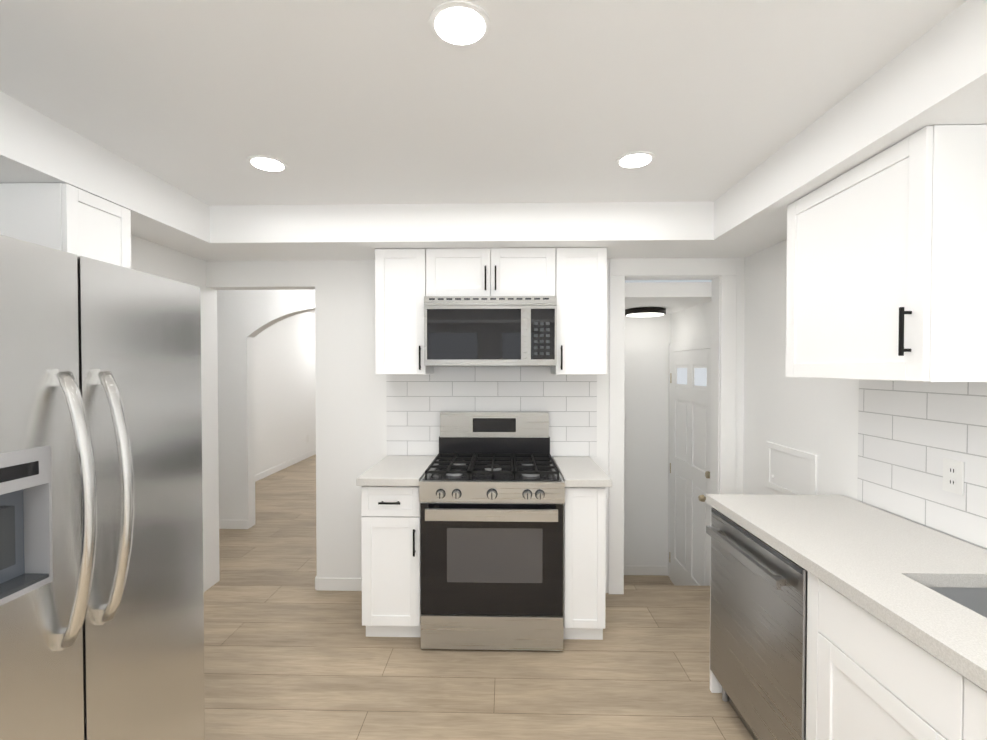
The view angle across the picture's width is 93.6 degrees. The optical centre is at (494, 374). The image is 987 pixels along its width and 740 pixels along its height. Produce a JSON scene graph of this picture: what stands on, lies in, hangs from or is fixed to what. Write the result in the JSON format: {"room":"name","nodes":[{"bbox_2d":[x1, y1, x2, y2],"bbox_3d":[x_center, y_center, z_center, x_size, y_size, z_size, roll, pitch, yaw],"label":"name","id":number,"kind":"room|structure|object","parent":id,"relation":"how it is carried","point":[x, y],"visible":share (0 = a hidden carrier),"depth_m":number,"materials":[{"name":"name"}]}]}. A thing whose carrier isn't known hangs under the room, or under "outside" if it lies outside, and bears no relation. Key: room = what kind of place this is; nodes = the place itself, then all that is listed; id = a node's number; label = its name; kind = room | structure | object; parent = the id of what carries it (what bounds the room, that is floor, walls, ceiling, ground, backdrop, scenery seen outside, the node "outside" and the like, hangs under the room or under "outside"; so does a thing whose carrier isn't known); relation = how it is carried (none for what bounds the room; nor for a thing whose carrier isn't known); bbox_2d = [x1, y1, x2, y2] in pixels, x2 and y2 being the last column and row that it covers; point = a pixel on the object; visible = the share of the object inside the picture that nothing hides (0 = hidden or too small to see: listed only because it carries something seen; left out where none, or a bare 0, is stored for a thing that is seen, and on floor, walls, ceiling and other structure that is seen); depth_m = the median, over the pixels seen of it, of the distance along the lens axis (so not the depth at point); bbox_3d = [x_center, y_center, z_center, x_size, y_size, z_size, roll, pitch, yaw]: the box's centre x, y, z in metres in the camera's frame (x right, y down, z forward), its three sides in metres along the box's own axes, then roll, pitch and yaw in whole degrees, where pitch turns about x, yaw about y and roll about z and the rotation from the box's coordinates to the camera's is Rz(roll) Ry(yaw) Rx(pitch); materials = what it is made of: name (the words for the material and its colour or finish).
{"room":"kitchen","nodes":[
{"label":"kitchen","id":0,"kind":"room"},
{"bbox_2d":[131,235,219,592],"bbox_3d":[-2.076,0.279,0.572,0.120,2.450,5.410,0,1,1],"label":"wall","id":1,"kind":"structure","parent":0,"point":[149,257],"depth_m":3.15,"materials":[{"name":"white paint"}]},
{"bbox_2d":[0,183,130,268],"bbox_3d":[-1.806,-0.369,1.969,0.352,0.763,0.315,0,1,1],"label":"upper cabinet","id":2,"kind":"object","parent":1,"relation":"attached to","point":[65,217],"visible":0.38,"depth_m":1.81,"materials":[{"name":"white wood"}]},
{"bbox_2d":[217,290,314,528],"bbox_3d":[-1.254,0.220,4.369,3.930,2.450,0.120,0,1,1],"label":"arch","id":3,"kind":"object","parent":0,"point":[245,318],"visible":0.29,"depth_m":4.34,"materials":[{"name":"white paint"}]},
{"bbox_2d":[219,520,247,528],"bbox_3d":[-2.750,1.402,4.354,0.880,0.085,0.016,0,1,1],"label":"baseboard","id":4,"kind":"structure","parent":3,"relation":"attached to","point":[223,524],"depth_m":4.34,"materials":[{"name":"white paint"}]},
{"bbox_2d":[254,312,315,474],"bbox_3d":[-3.237,0.190,6.220,0.120,2.450,5.830,0,1,1],"label":"wall","id":5,"kind":"structure","parent":0,"point":[284,389],"depth_m":6.92,"materials":[{"name":"white paint"}]},
{"bbox_2d":[255,449,315,481],"bbox_3d":[-3.157,1.364,6.762,0.015,0.085,4.540,0,1,1],"label":"baseboard","id":6,"kind":"structure","parent":5,"relation":"attached to","point":[273,470],"depth_m":6.91,"materials":[{"name":"white paint"}]},
{"bbox_2d":[206,258,744,592],"bbox_3d":[-0.796,0.238,3.188,5.140,2.450,0.120,0,1,1],"label":"wall","id":7,"kind":"structure","parent":0,"point":[351,427],"depth_m":3.13,"materials":[{"name":"white paint"}]},
{"bbox_2d":[315,576,361,590],"bbox_3d":[-0.971,1.421,3.144,0.507,0.085,0.013,0,1,1],"label":"baseboard","id":8,"kind":"structure","parent":7,"relation":"attached to","point":[338,584],"depth_m":3.14,"materials":[{"name":"white paint"}]},
{"bbox_2d":[375,249,433,374],"bbox_3d":[-0.567,-0.385,2.940,0.308,0.763,0.342,0,1,1],"label":"upper cabinet","id":9,"kind":"object","parent":7,"relation":"attached to","point":[400,284],"visible":0.98,"depth_m":2.81,"materials":[{"name":"white wood"}]},
{"bbox_2d":[426,248,554,295],"bbox_3d":[-0.020,-0.617,2.924,0.782,0.297,0.342,0,1,1],"label":"upper cabinet","id":10,"kind":"object","parent":7,"relation":"attached to","point":[491,272],"visible":0.81,"depth_m":2.79,"materials":[{"name":"white wood"}]},
{"bbox_2d":[424,296,556,365],"bbox_3d":[-0.021,-0.261,2.884,0.778,0.406,0.433,0,1,1],"label":"microwave","id":11,"kind":"object","parent":10,"relation":"attached to","point":[490,330],"visible":1,"depth_m":2.71,"materials":[{"name":"silver metal"}]},
{"bbox_2d":[386,366,596,455],"bbox_3d":[-0.022,0.242,3.107,1.410,0.603,0.005,0,1,1],"label":"tile backsplash","id":12,"kind":"structure","parent":7,"relation":"attached to","point":[416,405],"depth_m":3.10,"materials":[{"name":"white tile"}]},
{"bbox_2d":[551,248,606,374],"bbox_3d":[0.526,-0.384,2.915,0.306,0.763,0.342,0,1,1],"label":"upper cabinet","id":13,"kind":"object","parent":7,"relation":"attached to","point":[581,284],"visible":0.98,"depth_m":2.78,"materials":[{"name":"white wood"}]},
{"bbox_2d":[608,258,736,593],"bbox_3d":[1.179,0.347,3.137,0.830,2.234,0.144,0,1,1],"label":"door frame","id":14,"kind":"structure","parent":7,"relation":"attached to","point":[721,273],"depth_m":3.06,"materials":[{"name":"white paint"}]},
{"bbox_2d":[203,454,753,739],"bbox_3d":[-0.790,1.509,3.478,5.140,0.100,11.240,0,1,1],"label":"floor","id":15,"kind":"structure","parent":0,"point":[294,660],"depth_m":2.32,"materials":[{"name":"brown wood"}]},
{"bbox_2d":[0,235,204,739],"bbox_3d":[-1.457,0.600,1.163,1.031,1.790,0.910,0,1,1],"label":"refrigerator","id":16,"kind":"object","parent":15,"relation":"on","point":[101,581],"visible":1,"depth_m":1.19,"materials":[{"name":"silver metal"}]},
{"bbox_2d":[361,486,420,636],"bbox_3d":[-0.558,1.030,2.810,0.324,0.878,0.647,0,1,1],"label":"base cabinet","id":17,"kind":"object","parent":15,"relation":"on","point":[391,555],"visible":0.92,"depth_m":2.52,"materials":[{"name":"white wood"}]},
{"bbox_2d":[356,456,435,485],"bbox_3d":[-0.564,0.569,2.798,0.341,0.040,0.639,0,1,1],"label":"countertop","id":18,"kind":"structure","parent":17,"relation":"on","point":[397,471],"depth_m":2.62,"materials":[{"name":"stone"}]},
{"bbox_2d":[419,411,564,650],"bbox_3d":[-0.008,0.859,2.743,0.766,1.222,0.715,0,1,1],"label":"range","id":19,"kind":"object","parent":15,"relation":"on","point":[492,492],"visible":1,"depth_m":2.46,"materials":[{"name":"silver metal"}]},
{"bbox_2d":[563,487,605,639],"bbox_3d":[0.495,1.030,2.803,0.225,0.878,0.613,0,1,1],"label":"base cabinet","id":20,"kind":"object","parent":15,"relation":"on","point":[584,569],"visible":0.81,"depth_m":2.50,"materials":[{"name":"white wood"}]},
{"bbox_2d":[553,457,611,486],"bbox_3d":[0.505,0.570,2.773,0.250,0.040,0.639,0,1,1],"label":"countertop","id":21,"kind":"structure","parent":20,"relation":"on","point":[581,471],"depth_m":2.62,"materials":[{"name":"stone"}]},
{"bbox_2d":[706,508,807,739],"bbox_3d":[1.284,1.046,1.808,0.673,0.878,0.660,0,1,1],"label":"dishwasher","id":22,"kind":"object","parent":15,"relation":"on","point":[758,647],"visible":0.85,"depth_m":1.73,"materials":[{"name":"grey metal"}]},
{"bbox_2d":[710,506,986,739],"bbox_3d":[1.271,1.063,0.745,0.652,0.878,2.843,0,1,1],"label":"base cabinet","id":23,"kind":"object","parent":15,"relation":"on","point":[869,676],"visible":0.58,"depth_m":1.22,"materials":[{"name":"white wood"}]},
{"bbox_2d":[706,494,986,690],"bbox_3d":[1.273,0.602,0.741,0.629,0.040,2.850,0,1,1],"label":"countertop","id":24,"kind":"structure","parent":23,"relation":"on","point":[887,568],"depth_m":1.43,"materials":[{"name":"stone"}]},
{"bbox_2d":[928,587,986,617],"bbox_3d":[1.355,0.726,1.016,0.404,0.215,0.664,0,1,1],"label":"sink basin","id":25,"kind":"object","parent":24,"relation":"in","point":[974,599],"visible":0.06,"depth_m":1.34,"materials":[{"name":"silver metal"}]},
{"bbox_2d":[0,0,966,205],"bbox_3d":[-0.211,-0.995,0.510,3.850,0.100,5.410,0,1,1],"label":"ceiling","id":26,"kind":"structure","parent":0,"point":[334,102],"depth_m":1.55,"materials":[{"name":"white paint"}]},
{"bbox_2d":[247,155,287,171],"bbox_3d":[-1.040,-0.966,2.125,0.170,0.007,0.170,0,1,1],"label":"recessed light","id":27,"kind":"object","parent":26,"relation":"in","point":[266,163],"visible":1,"depth_m":2.11,"materials":[{"name":"white paint"}]},
{"bbox_2d":[429,0,490,47],"bbox_3d":[-0.094,-0.953,1.265,0.170,0.007,0.170,0,1,1],"label":"recessed light","id":28,"kind":"object","parent":26,"relation":"in","point":[459,24],"visible":1,"depth_m":1.25,"materials":[{"name":"white paint"}]},
{"bbox_2d":[616,151,654,168],"bbox_3d":[0.634,-0.966,2.086,0.170,0.007,0.170,0,1,1],"label":"recessed light","id":29,"kind":"object","parent":26,"relation":"in","point":[634,159],"visible":1,"depth_m":2.07,"materials":[{"name":"white paint"}]},
{"bbox_2d":[0,0,986,260],"bbox_3d":[-0.211,-0.837,0.512,3.610,0.215,5.170,0,1,1],"label":"soffit","id":30,"kind":"structure","parent":0,"point":[936,74],"depth_m":2.37,"materials":[{"name":"white paint"}]},
{"bbox_2d":[624,314,667,565],"bbox_3d":[1.220,0.686,4.280,0.720,2.480,0.120,0,1,1],"label":"wall","id":31,"kind":"structure","parent":0,"point":[648,340],"depth_m":4.22,"materials":[{"name":"white paint"}]},
{"bbox_2d":[624,566,667,575],"bbox_3d":[1.213,1.784,4.230,0.770,0.085,0.013,0,1,1],"label":"baseboard","id":32,"kind":"structure","parent":31,"relation":"attached to","point":[628,570],"depth_m":4.22,"materials":[{"name":"white paint"}]},
{"bbox_2d":[624,575,673,584],"bbox_3d":[1.303,1.884,3.782,0.970,0.100,1.110,0,1,1],"label":"floor","id":33,"kind":"structure","parent":0,"point":[646,580],"depth_m":4.12,"materials":[{"name":"brown wood"}]},
{"bbox_2d":[625,282,711,313],"bbox_3d":[1.303,-0.596,3.743,0.970,0.100,1.110,0,1,1],"label":"ceiling","id":34,"kind":"structure","parent":0,"point":[672,297],"depth_m":3.19,"materials":[{"name":"white paint"}]},
{"bbox_2d":[625,307,665,316],"bbox_3d":[1.261,-0.523,3.880,0.330,0.047,0.330,0,1,1],"label":"light","id":35,"kind":"object","parent":34,"relation":"attached to","point":[646,312],"visible":0.98,"depth_m":3.76,"materials":[{"name":"black metal"}]},
{"bbox_2d":[668,301,710,468],"bbox_3d":[1.648,0.694,3.765,0.120,2.480,1.130,0,1,1],"label":"wall","id":36,"kind":"structure","parent":0,"point":[693,323],"depth_m":3.79,"materials":[{"name":"white paint"}]},
{"bbox_2d":[668,338,710,585],"bbox_3d":[1.538,0.780,3.718,0.098,2.110,0.979,0,1,1],"label":"hall door","id":37,"kind":"structure","parent":36,"relation":"in","point":[689,460],"depth_m":3.70,"materials":[{"name":"white wood"}]},
{"bbox_2d":[743,239,986,549],"bbox_3d":[1.652,0.282,0.427,0.120,2.450,5.290,0,1,1],"label":"wall","id":38,"kind":"structure","parent":0,"point":[818,417],"depth_m":2.66,"materials":[{"name":"white paint"}]},
{"bbox_2d":[766,441,816,494],"bbox_3d":[1.629,0.538,2.567,0.022,0.270,0.440,0,1,1],"label":"access panel","id":39,"kind":"object","parent":38,"relation":"attached to","point":[790,471],"visible":0.83,"depth_m":2.56,"materials":[{"name":"white paint"}]},
{"bbox_2d":[786,125,986,381],"bbox_3d":[1.438,-0.365,1.720,0.362,0.763,0.685,0,1,1],"label":"upper cabinet","id":40,"kind":"object","parent":38,"relation":"attached to","point":[886,280],"visible":1,"depth_m":1.49,"materials":[{"name":"white wood"}]},
{"bbox_2d":[857,380,986,548],"bbox_3d":[1.594,0.308,0.686,0.005,0.547,2.765,0,1,1],"label":"tile backsplash","id":41,"kind":"structure","parent":38,"relation":"attached to","point":[911,435],"depth_m":1.74,"materials":[{"name":"white tile"}]},
{"bbox_2d":[943,458,963,494],"bbox_3d":[1.606,0.355,1.624,0.006,0.115,0.072,0,1,1],"label":"electrical outlet plate","id":42,"kind":"object","parent":41,"relation":"attached to","point":[953,476],"visible":1,"depth_m":1.62,"materials":[{"name":"white plastic"}]}
]}

